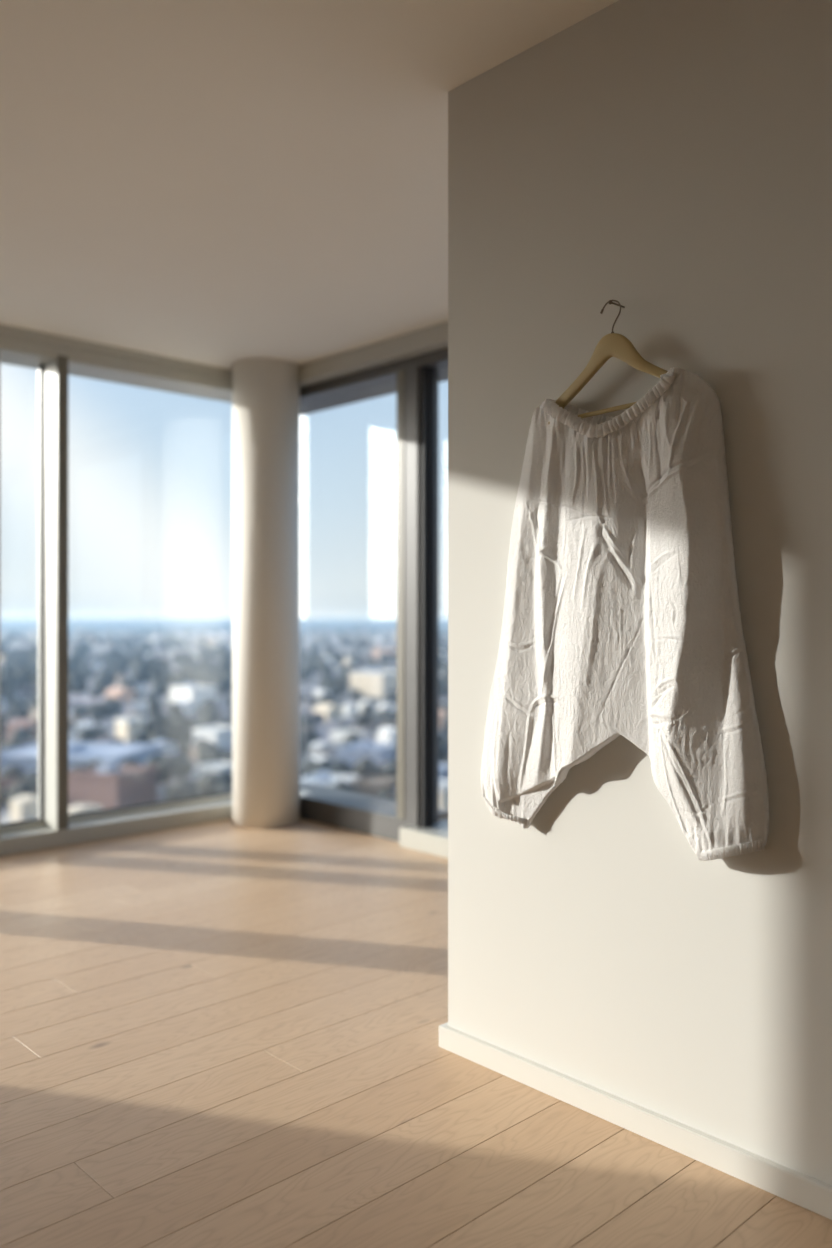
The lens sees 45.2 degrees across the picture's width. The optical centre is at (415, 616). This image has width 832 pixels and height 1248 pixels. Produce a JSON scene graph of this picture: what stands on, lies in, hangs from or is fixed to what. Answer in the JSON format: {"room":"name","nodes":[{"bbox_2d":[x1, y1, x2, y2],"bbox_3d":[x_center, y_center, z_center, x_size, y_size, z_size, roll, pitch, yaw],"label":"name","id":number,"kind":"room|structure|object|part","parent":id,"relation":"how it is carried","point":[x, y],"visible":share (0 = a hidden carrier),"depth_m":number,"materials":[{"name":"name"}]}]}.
{"room":"empty high-rise apartment","nodes":[
{"label":"empty high-rise apartment","id":0,"kind":"room"},
{"bbox_2d":[232,358,299,828],"bbox_3d":[-0.888,-0.135,5.929,0.394,2.700,0.394,0,0,-44],"label":"column","id":1,"kind":"structure","parent":0,"point":[265,391],"depth_m":5.76,"materials":[{"name":"paint"}]},
{"bbox_2d":[0,0,618,369],"bbox_3d":[-0.695,-1.610,1.160,7.390,0.250,8.240,0,0,-44],"label":"ceiling","id":2,"kind":"structure","parent":0,"point":[215,183],"depth_m":3.26,"materials":[{"name":"paint"}]},
{"bbox_2d":[0,818,831,1247],"bbox_3d":[-0.692,1.315,1.302,7.190,0.200,8.040,0,0,-44],"label":"floor","id":3,"kind":"structure","parent":0,"point":[220,1033],"depth_m":2.61,"materials":[{"name":"brown wood"}]},
{"bbox_2d":[448,0,831,1185],"bbox_3d":[1.721,-0.135,1.212,0.140,2.700,4.587,0,0,-44],"label":"wall","id":4,"kind":"structure","parent":0,"point":[670,161],"depth_m":2.33,"materials":[{"name":"paint"}]},
{"bbox_2d":[608,300,624,307],"bbox_3d":[0.478,-0.742,2.374,0.062,0.010,0.010,0,0,-44],"label":"peg","id":5,"kind":"object","parent":4,"relation":"attached to","point":[609,301],"visible":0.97,"depth_m":2.37,"materials":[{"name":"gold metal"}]},
{"bbox_2d":[548,300,667,423],"bbox_3d":[0.475,-0.613,2.361,0.035,0.272,0.415,0,0,-44],"label":"clothes hanger","id":6,"kind":"object","parent":5,"relation":"hanging from","point":[613,344],"visible":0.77,"depth_m":2.36,"materials":[{"name":"brown wood"}]},
{"bbox_2d":[481,367,768,860],"bbox_3d":[0.441,-0.006,2.382,0.100,1.107,0.811,0,0,-44],"label":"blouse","id":7,"kind":"object","parent":6,"relation":"hanging from","point":[622,615],"visible":0.98,"depth_m":2.32,"materials":[{"name":"white fabric"}]},
{"bbox_2d":[439,1022,831,1219],"bbox_3d":[1.714,1.185,1.220,0.180,0.060,4.607,0,0,-44],"label":"baseboard","id":8,"kind":"structure","parent":4,"relation":"attached to","point":[814,1195],"depth_m":2.32,"materials":[{"name":"paint"}]},
{"label":"outside","id":9,"kind":"structure","parent":0,"visible":0},
{"bbox_2d":[0,631,447,823],"bbox_3d":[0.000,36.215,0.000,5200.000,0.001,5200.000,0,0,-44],"label":"trees","id":10,"kind":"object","parent":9,"point":[306,688],"depth_m":486.13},
{"bbox_2d":[0,697,5,707],"bbox_3d":[-168.735,34.334,399.924,6.268,4.762,6.600,0,0,15],"label":"building","id":11,"kind":"structure","parent":10,"relation":"on","point":[2,700],"depth_m":400.57,"materials":[{"name":"grey"}]},
{"bbox_2d":[0,654,6,660],"bbox_3d":[-338.423,33.667,820.824,7.631,6.095,7.631,0,0,33],"label":"building","id":12,"kind":"structure","parent":10,"relation":"on","point":[1,655],"depth_m":816.61,"materials":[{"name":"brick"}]},
{"bbox_2d":[0,714,8,723],"bbox_3d":[-139.880,34.715,333.446,5.486,4.000,6.400,0,0,6],"label":"building","id":13,"kind":"structure","parent":10,"relation":"on","point":[5,716],"depth_m":335.01,"materials":[{"name":"grey"}]},
{"bbox_2d":[0,779,15,791],"bbox_3d":[-82.412,34.715,198.633,5.066,4.000,6.400,0,0,-17],"label":"building","id":14,"kind":"structure","parent":10,"relation":"on","point":[5,784],"depth_m":196.90,"materials":[{"name":"brick"}]},
{"bbox_2d":[4,718,37,740],"bbox_3d":[-114.154,33.280,292.882,8.480,6.869,8.480,0,0,28],"label":"building","id":15,"kind":"structure","parent":10,"relation":"on","point":[31,725],"depth_m":290.50,"materials":[{"name":"brick"}]},
{"bbox_2d":[7,795,37,820],"bbox_3d":[-69.935,34.514,180.805,3.740,4.402,6.600,0,0,30],"label":"building","id":16,"kind":"structure","parent":10,"relation":"on","point":[23,807],"depth_m":178.71,"materials":[{"name":"white"}]},
{"bbox_2d":[22,739,37,744],"bbox_3d":[-102.821,34.701,268.470,4.816,4.028,6.600,0,0,-17],"label":"building","id":17,"kind":"structure","parent":10,"relation":"on","point":[25,741],"depth_m":266.83,"materials":[{"name":"grey"}]},
{"bbox_2d":[23,685,37,694],"bbox_3d":[-180.561,34.425,470.503,5.366,4.581,6.600,0,0,18],"label":"building","id":18,"kind":"structure","parent":10,"relation":"on","point":[29,689],"depth_m":468.08,"materials":[{"name":"grey"}]},
{"bbox_2d":[30,707,37,719],"bbox_3d":[-133.306,34.503,356.149,6.600,4.425,6.218,0,0,-42],"label":"building","id":19,"kind":"structure","parent":10,"relation":"on","point":[33,713],"depth_m":354.02,"materials":[{"name":"white"}]},
{"bbox_2d":[68,731,73,741],"bbox_3d":[-102.605,34.714,288.947,4.702,4.002,6.600,0,0,16],"label":"building","id":20,"kind":"structure","parent":10,"relation":"on","point":[70,733],"depth_m":290.00,"materials":[{"name":"grey"}]},
{"bbox_2d":[68,643,74,647],"bbox_3d":[-410.730,33.956,1185.403,9.392,5.518,9.392,0,0,34],"label":"building","id":21,"kind":"structure","parent":10,"relation":"on","point":[70,645],"depth_m":1182.52,"materials":[{"name":"grey"}]},
{"bbox_2d":[68,717,83,728],"bbox_3d":[-111.260,34.681,326.294,5.002,4.068,6.600,0,0,-15],"label":"building","id":22,"kind":"structure","parent":10,"relation":"on","point":[72,721],"depth_m":323.52,"materials":[{"name":"grey"}]},
{"bbox_2d":[0,742,159,775],"bbox_3d":[-81.601,33.631,239.617,31.572,6.167,26.400,0,0,9],"label":"building","id":23,"kind":"structure","parent":10,"relation":"on","point":[25,757],"depth_m":236.52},
{"bbox_2d":[75,722,93,734],"bbox_3d":[-102.868,34.673,310.419,5.072,4.084,6.600,0,0,-15],"label":"building","id":24,"kind":"structure","parent":10,"relation":"on","point":[79,726],"depth_m":308.06,"materials":[{"name":"grey"}]},
{"bbox_2d":[68,804,102,813],"bbox_3d":[-58.570,34.891,175.684,3.095,3.649,6.600,0,0,41],"label":"building","id":25,"kind":"structure","parent":10,"relation":"on","point":[78,808],"depth_m":174.91,"materials":[{"name":"white"}]},
{"bbox_2d":[92,662,102,667],"bbox_3d":[-225.809,34.321,709.260,5.769,4.789,6.600,0,0,10],"label":"building","id":26,"kind":"structure","parent":10,"relation":"on","point":[94,664],"depth_m":706.63,"materials":[{"name":"grey"}]},
{"bbox_2d":[93,735,125,742],"bbox_3d":[-83.335,34.576,271.911,5.957,4.279,6.600,0,0,44],"label":"building","id":27,"kind":"structure","parent":10,"relation":"on","point":[104,738],"depth_m":270.57,"materials":[{"name":"grey"}]},
{"bbox_2d":[106,640,113,644],"bbox_3d":[-393.646,33.444,1287.798,8.813,6.542,8.813,0,0,-4],"label":"building","id":28,"kind":"structure","parent":10,"relation":"on","point":[108,642],"depth_m":1283.61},
{"bbox_2d":[104,697,116,701],"bbox_3d":[-122.232,34.434,400.256,3.922,4.562,6.400,0,0,-9],"label":"building","id":29,"kind":"structure","parent":10,"relation":"on","point":[108,699],"depth_m":397.25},
{"bbox_2d":[68,762,158,808],"bbox_3d":[-57.760,32.308,190.479,12.286,8.814,12.286,0,0,23],"label":"building","id":30,"kind":"structure","parent":10,"relation":"on","point":[108,785],"depth_m":186.42,"materials":[{"name":"brick"}]},
{"bbox_2d":[104,686,135,703],"bbox_3d":[-124.051,33.015,419.742,9.258,7.400,9.258,0,0,35],"label":"building","id":31,"kind":"structure","parent":10,"relation":"on","point":[127,695],"depth_m":417.19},
{"bbox_2d":[116,674,129,681],"bbox_3d":[-162.976,34.315,556.209,4.611,4.800,6.600,0,0,44],"label":"building","id":32,"kind":"structure","parent":10,"relation":"on","point":[122,677],"depth_m":554.50,"materials":[{"name":"grey"}]},
{"bbox_2d":[114,716,145,742],"bbox_3d":[-82.128,32.878,287.568,6.331,7.674,6.400,0,0,39],"label":"building","id":33,"kind":"structure","parent":10,"relation":"on","point":[125,727],"depth_m":285.23,"materials":[{"name":"white"}]},
{"bbox_2d":[126,711,146,720],"bbox_3d":[-97.232,34.810,348.376,6.600,3.811,3.508,0,0,-39],"label":"building","id":34,"kind":"structure","parent":10,"relation":"on","point":[139,714],"depth_m":347.42,"materials":[{"name":"grey"}]},
{"bbox_2d":[132,701,148,712],"bbox_3d":[-104.949,34.434,380.956,5.451,4.562,6.400,0,0,-11],"label":"building","id":35,"kind":"structure","parent":10,"relation":"on","point":[140,706],"depth_m":378.05,"materials":[{"name":"grey"}]},
{"bbox_2d":[135,683,146,692],"bbox_3d":[-133.834,34.365,481.336,5.294,4.699,6.400,0,0,20],"label":"building","id":36,"kind":"structure","parent":10,"relation":"on","point":[140,687],"depth_m":479.88,"materials":[{"name":"grey"}]},
{"bbox_2d":[143,652,150,657],"bbox_3d":[-237.827,34.037,883.922,5.802,5.356,6.400,0,0,7],"label":"building","id":37,"kind":"structure","parent":10,"relation":"on","point":[146,654],"depth_m":880.92,"materials":[{"name":"grey"}]},
{"bbox_2d":[152,635,158,639],"bbox_3d":[-415.755,32.367,1595.505,7.999,8.695,7.999,0,0,36],"label":"building","id":38,"kind":"structure","parent":10,"relation":"on","point":[154,637],"depth_m":1592.80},
{"bbox_2d":[156,639,165,644],"bbox_3d":[-331.165,32.725,1297.066,9.683,7.981,9.682,0,0,6],"label":"building","id":39,"kind":"structure","parent":10,"relation":"on","point":[158,641],"depth_m":1292.73,"materials":[{"name":"grey"}]},
{"bbox_2d":[151,740,176,754],"bbox_3d":[-67.230,34.756,266.120,4.317,3.918,6.600,0,0,43],"label":"building","id":40,"kind":"structure","parent":10,"relation":"on","point":[166,747],"depth_m":265.02,"materials":[{"name":"grey"}]},
{"bbox_2d":[163,777,199,790],"bbox_3d":[-47.221,34.724,202.821,4.613,3.983,6.600,0,0,43],"label":"building","id":41,"kind":"structure","parent":10,"relation":"on","point":[171,781],"depth_m":202.16,"materials":[{"name":"grey"}]},
{"bbox_2d":[176,701,194,713],"bbox_3d":[-87.788,34.279,378.458,5.540,4.872,6.600,0,0,28],"label":"building","id":42,"kind":"structure","parent":10,"relation":"on","point":[188,707],"depth_m":377.03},
{"bbox_2d":[169,683,215,706],"bbox_3d":[-91.965,32.006,412.133,13.421,9.418,13.421,0,0,34],"label":"building","id":43,"kind":"structure","parent":10,"relation":"on","point":[192,692],"depth_m":407.77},
{"bbox_2d":[189,745,198,759],"bbox_3d":[-55.085,34.741,256.015,3.263,3.948,6.600,0,0,27],"label":"building","id":44,"kind":"structure","parent":10,"relation":"on","point":[193,755],"depth_m":253.44,"materials":[{"name":"grey"}]},
{"bbox_2d":[196,639,205,643],"bbox_3d":[-288.082,32.802,1341.187,11.036,7.827,11.036,0,0,17],"label":"building","id":45,"kind":"structure","parent":10,"relation":"on","point":[197,640],"depth_m":1337.02,"materials":[{"name":"grey"}]},
{"bbox_2d":[192,725,231,749],"bbox_3d":[-55.550,33.564,275.614,8.678,6.301,8.678,0,0,29],"label":"building","id":46,"kind":"structure","parent":10,"relation":"on","point":[221,736],"depth_m":272.76,"materials":[{"name":"white"}]},
{"bbox_2d":[206,639,218,645],"bbox_3d":[-256.706,32.061,1263.665,12.184,9.308,12.184,0,0,18],"label":"building","id":47,"kind":"structure","parent":10,"relation":"on","point":[210,642],"depth_m":1258.63,"materials":[{"name":"brick"}]},
{"bbox_2d":[197,761,231,777],"bbox_3d":[-43.899,34.698,221.893,6.370,4.034,6.400,0,0,29],"label":"building","id":48,"kind":"structure","parent":10,"relation":"on","point":[216,767],"depth_m":220.08,"materials":[{"name":"grey"}]},
{"bbox_2d":[0,618,447,631],"bbox_3d":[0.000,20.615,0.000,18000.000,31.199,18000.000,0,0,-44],"label":"hills","id":49,"kind":"structure","parent":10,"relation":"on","point":[26,624],"depth_m":4027.84,"materials":[{"name":"blue"}]},
{"bbox_2d":[0,625,447,805],"bbox_3d":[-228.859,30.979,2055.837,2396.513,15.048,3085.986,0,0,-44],"label":"buildings","id":50,"kind":"structure","parent":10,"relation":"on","point":[20,666],"depth_m":419.07,"materials":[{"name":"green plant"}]},
{"bbox_2d":[300,727,310,731],"bbox_3d":[-33.204,34.715,294.169,3.661,4.000,6.400,0,0,-12],"label":"building","id":51,"kind":"structure","parent":10,"relation":"on","point":[301,728],"depth_m":295.79,"materials":[{"name":"grey"}]},
{"bbox_2d":[302,696,318,706],"bbox_3d":[-42.372,34.694,408.307,5.025,4.041,6.400,0,0,41],"label":"building","id":52,"kind":"structure","parent":10,"relation":"on","point":[307,701],"depth_m":406.08,"materials":[{"name":"grey"}]},
{"bbox_2d":[301,712,324,723],"bbox_3d":[-35.212,34.552,340.865,6.170,4.325,6.600,0,0,32],"label":"building","id":53,"kind":"structure","parent":10,"relation":"on","point":[317,717],"depth_m":339.29,"materials":[{"name":"grey"}]},
{"bbox_2d":[309,742,331,757],"bbox_3d":[-24.658,34.608,259.253,3.477,4.215,6.600,0,0,24],"label":"building","id":54,"kind":"structure","parent":10,"relation":"on","point":[316,745],"depth_m":257.18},
{"bbox_2d":[312,689,330,696],"bbox_3d":[-42.469,34.586,449.618,5.864,4.258,6.600,0,0,40],"label":"building","id":55,"kind":"structure","parent":10,"relation":"on","point":[318,692],"depth_m":447.85,"materials":[{"name":"white"}]},
{"bbox_2d":[313,750,330,755],"bbox_3d":[-22.937,34.715,243.428,3.619,4.000,6.400,0,0,2],"label":"building","id":56,"kind":"structure","parent":10,"relation":"on","point":[316,752],"depth_m":243.25,"materials":[{"name":"grey"}]},
{"bbox_2d":[309,755,337,762],"bbox_3d":[-21.411,34.282,230.175,3.880,4.866,6.600,0,0,40],"label":"building","id":57,"kind":"structure","parent":10,"relation":"on","point":[316,757],"depth_m":229.35,"materials":[{"name":"grey"}]},
{"bbox_2d":[320,656,332,666],"bbox_3d":[-62.682,32.185,698.918,6.529,9.061,6.529,0,0,34],"label":"building","id":58,"kind":"structure","parent":10,"relation":"on","point":[329,659],"depth_m":697.89,"materials":[{"name":"grey"}]},
{"bbox_2d":[313,703,341,720],"bbox_3d":[-31.294,33.727,354.540,7.913,5.977,7.913,0,0,41],"label":"building","id":59,"kind":"structure","parent":10,"relation":"on","point":[331,711],"depth_m":351.99,"materials":[{"name":"white"}]},
{"bbox_2d":[300,771,359,787],"bbox_3d":[-17.246,33.549,195.422,9.904,6.332,9.904,0,0,14],"label":"building","id":60,"kind":"structure","parent":10,"relation":"on","point":[322,778],"depth_m":195.27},
{"bbox_2d":[329,729,363,747],"bbox_3d":[-19.352,34.218,279.114,7.035,4.994,7.035,0,0,33],"label":"building","id":61,"kind":"structure","parent":10,"relation":"on","point":[336,736],"depth_m":277.26,"materials":[{"name":"white"}]},
{"bbox_2d":[343,658,354,667],"bbox_3d":[-47.579,33.175,712.523,6.081,7.081,6.400,0,0,41],"label":"building","id":62,"kind":"structure","parent":10,"relation":"on","point":[351,661],"depth_m":710.96,"materials":[{"name":"grey"}]},
{"bbox_2d":[342,703,357,715],"bbox_3d":[-24.144,34.314,368.221,3.527,4.802,6.600,0,0,33],"label":"building","id":63,"kind":"structure","parent":10,"relation":"on","point":[347,709],"depth_m":366.33,"materials":[{"name":"white"}]},
{"bbox_2d":[349,724,359,729],"bbox_3d":[-19.728,34.828,306.988,3.662,3.774,6.600,0,0,13],"label":"building","id":64,"kind":"structure","parent":10,"relation":"on","point":[354,726],"depth_m":306.60,"materials":[{"name":"grey"}]},
{"bbox_2d":[337,740,395,768],"bbox_3d":[-11.683,33.129,237.840,10.867,7.173,10.867,0,0,17],"label":"building","id":65,"kind":"structure","parent":10,"relation":"on","point":[352,753],"depth_m":233.88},
{"bbox_2d":[358,700,375,712],"bbox_3d":[-18.486,34.214,379.653,3.920,5.003,6.600,0,0,41],"label":"building","id":66,"kind":"structure","parent":10,"relation":"on","point":[363,702],"depth_m":378.14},
{"bbox_2d":[363,652,371,658],"bbox_3d":[-39.665,33.656,862.653,8.800,6.117,8.800,0,0,37],"label":"building","id":67,"kind":"structure","parent":10,"relation":"on","point":[365,655],"depth_m":860.51,"materials":[{"name":"grey"}]},
{"bbox_2d":[349,668,396,697],"bbox_3d":[-18.108,30.259,459.947,18.508,12.912,18.508,0,0,32],"label":"building","id":68,"kind":"structure","parent":10,"relation":"on","point":[373,682],"depth_m":452.46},
{"bbox_2d":[354,776,396,795],"bbox_3d":[-7.857,34.099,194.073,6.532,5.232,6.532,0,0,17],"label":"building","id":69,"kind":"structure","parent":10,"relation":"on","point":[367,785],"depth_m":191.68,"materials":[{"name":"grey"}]},
{"bbox_2d":[372,646,383,649],"bbox_3d":[-38.729,33.298,1025.903,9.745,6.833,9.745,0,0,20],"label":"building","id":70,"kind":"structure","parent":10,"relation":"on","point":[374,647],"depth_m":1023.13,"materials":[{"name":"brick"}]},
{"bbox_2d":[369,721,387,733],"bbox_3d":[-11.682,34.706,311.356,4.267,4.018,6.400,0,0,16],"label":"building","id":71,"kind":"structure","parent":10,"relation":"on","point":[374,726],"depth_m":308.63,"materials":[{"name":"grey"}]},
{"bbox_2d":[374,638,382,643],"bbox_3d":[-50.865,32.729,1348.362,9.896,7.972,9.896,0,0,12],"label":"building","id":72,"kind":"structure","parent":10,"relation":"on","point":[377,640],"depth_m":1344.22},
{"bbox_2d":[372,648,396,660],"bbox_3d":[-24.693,31.350,829.945,17.520,10.731,17.520,0,0,31],"label":"building","id":73,"kind":"structure","parent":10,"relation":"on","point":[375,653],"depth_m":824.52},
{"bbox_2d":[376,703,394,710],"bbox_3d":[-10.975,34.250,368.221,4.112,4.931,6.600,0,0,40],"label":"building","id":74,"kind":"structure","parent":10,"relation":"on","point":[388,706],"depth_m":366.95,"materials":[{"name":"white"}]},
{"bbox_2d":[376,727,396,747],"bbox_3d":[-6.975,33.310,270.669,4.892,6.810,6.600,0,0,37],"label":"building","id":75,"kind":"structure","parent":10,"relation":"on","point":[384,734],"depth_m":268.67,"materials":[{"name":"white"}]},
{"bbox_2d":[382,722,396,727],"bbox_3d":[-6.549,34.510,303.170,4.323,4.409,6.400,0,0,41],"label":"building","id":76,"kind":"structure","parent":10,"relation":"on","point":[394,724],"depth_m":302.07,"materials":[{"name":"grey"}]},
{"bbox_2d":[387,635,394,639],"bbox_3d":[-38.697,32.325,1551.979,10.287,8.780,10.287,0,0,26],"label":"building","id":77,"kind":"structure","parent":10,"relation":"on","point":[390,637],"depth_m":1548.33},
{"bbox_2d":[439,779,447,810],"bbox_3d":[4.282,33.339,180.805,4.111,6.752,6.400,0,0,29],"label":"building","id":78,"kind":"structure","parent":10,"relation":"on","point":[443,784],"depth_m":178.45,"materials":[{"name":"white"}]},
{"bbox_2d":[439,764,447,779],"bbox_3d":[4.187,34.131,211.743,5.424,5.168,6.400,0,0,33],"label":"building","id":79,"kind":"structure","parent":10,"relation":"on","point":[443,768],"depth_m":209.90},
{"bbox_2d":[439,710,447,727],"bbox_3d":[6.852,33.550,328.673,6.342,6.331,6.600,0,0,21],"label":"building","id":80,"kind":"structure","parent":10,"relation":"on","point":[443,714],"depth_m":325.50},
{"bbox_3d":[-5.071,-0.135,2.479,2.462,2.700,0.300,0,0,-44],"label":"wall","id":81,"kind":"structure","parent":0,"visible":0},
{"bbox_2d":[0,324,308,855],"bbox_3d":[-2.459,-0.135,4.949,4.728,2.700,0.318,0,0,-44],"label":"window","id":82,"kind":"structure","parent":81,"relation":"in","point":[55,357],"depth_m":5.38,"materials":[{"name":"metal"}]},
{"bbox_3d":[-2.465,-1.425,4.955,4.728,0.120,0.300,0,0,-44],"label":"head frame","id":83,"kind":"part","parent":82,"relation":"part of","materials":[{"name":"metal"}]},
{"bbox_3d":[-2.355,-1.462,4.840,4.728,0.045,0.018,0,0,-44],"label":"ceiling trim","id":84,"kind":"part","parent":82,"relation":"part of","materials":[{"name":"paint"}]},
{"bbox_3d":[-2.465,1.157,4.955,4.728,0.115,0.300,0,0,-44],"label":"sill","id":85,"kind":"part","parent":82,"relation":"part of","materials":[{"name":"metal"}]},
{"bbox_3d":[3.803,-0.135,1.544,0.340,2.700,2.200,0,0,-44],"label":"wall","id":86,"kind":"structure","parent":0,"visible":0},
{"bbox_2d":[299,321,447,857],"bbox_3d":[1.005,-0.135,4.431,0.420,2.700,5.840,0,0,-44],"label":"window","id":87,"kind":"structure","parent":86,"relation":"in","point":[412,365],"depth_m":5.35,"materials":[{"name":"metal"}]},
{"bbox_3d":[1.005,-1.435,4.431,0.420,0.100,5.840,0,0,-44],"label":"ceiling trim","id":88,"kind":"part","parent":87,"relation":"part of","materials":[{"name":"paint"}]},
{"bbox_3d":[-0.447,1.150,6.017,0.340,0.130,1.540,0,0,-44],"label":"sill","id":89,"kind":"part","parent":87,"relation":"part of","materials":[{"name":"grey metal"}]},
{"bbox_3d":[1.034,-1.356,4.458,0.340,0.062,5.840,0,0,-44],"label":"head frame","id":90,"kind":"part","parent":87,"relation":"part of","materials":[{"name":"grey metal"}]}
]}

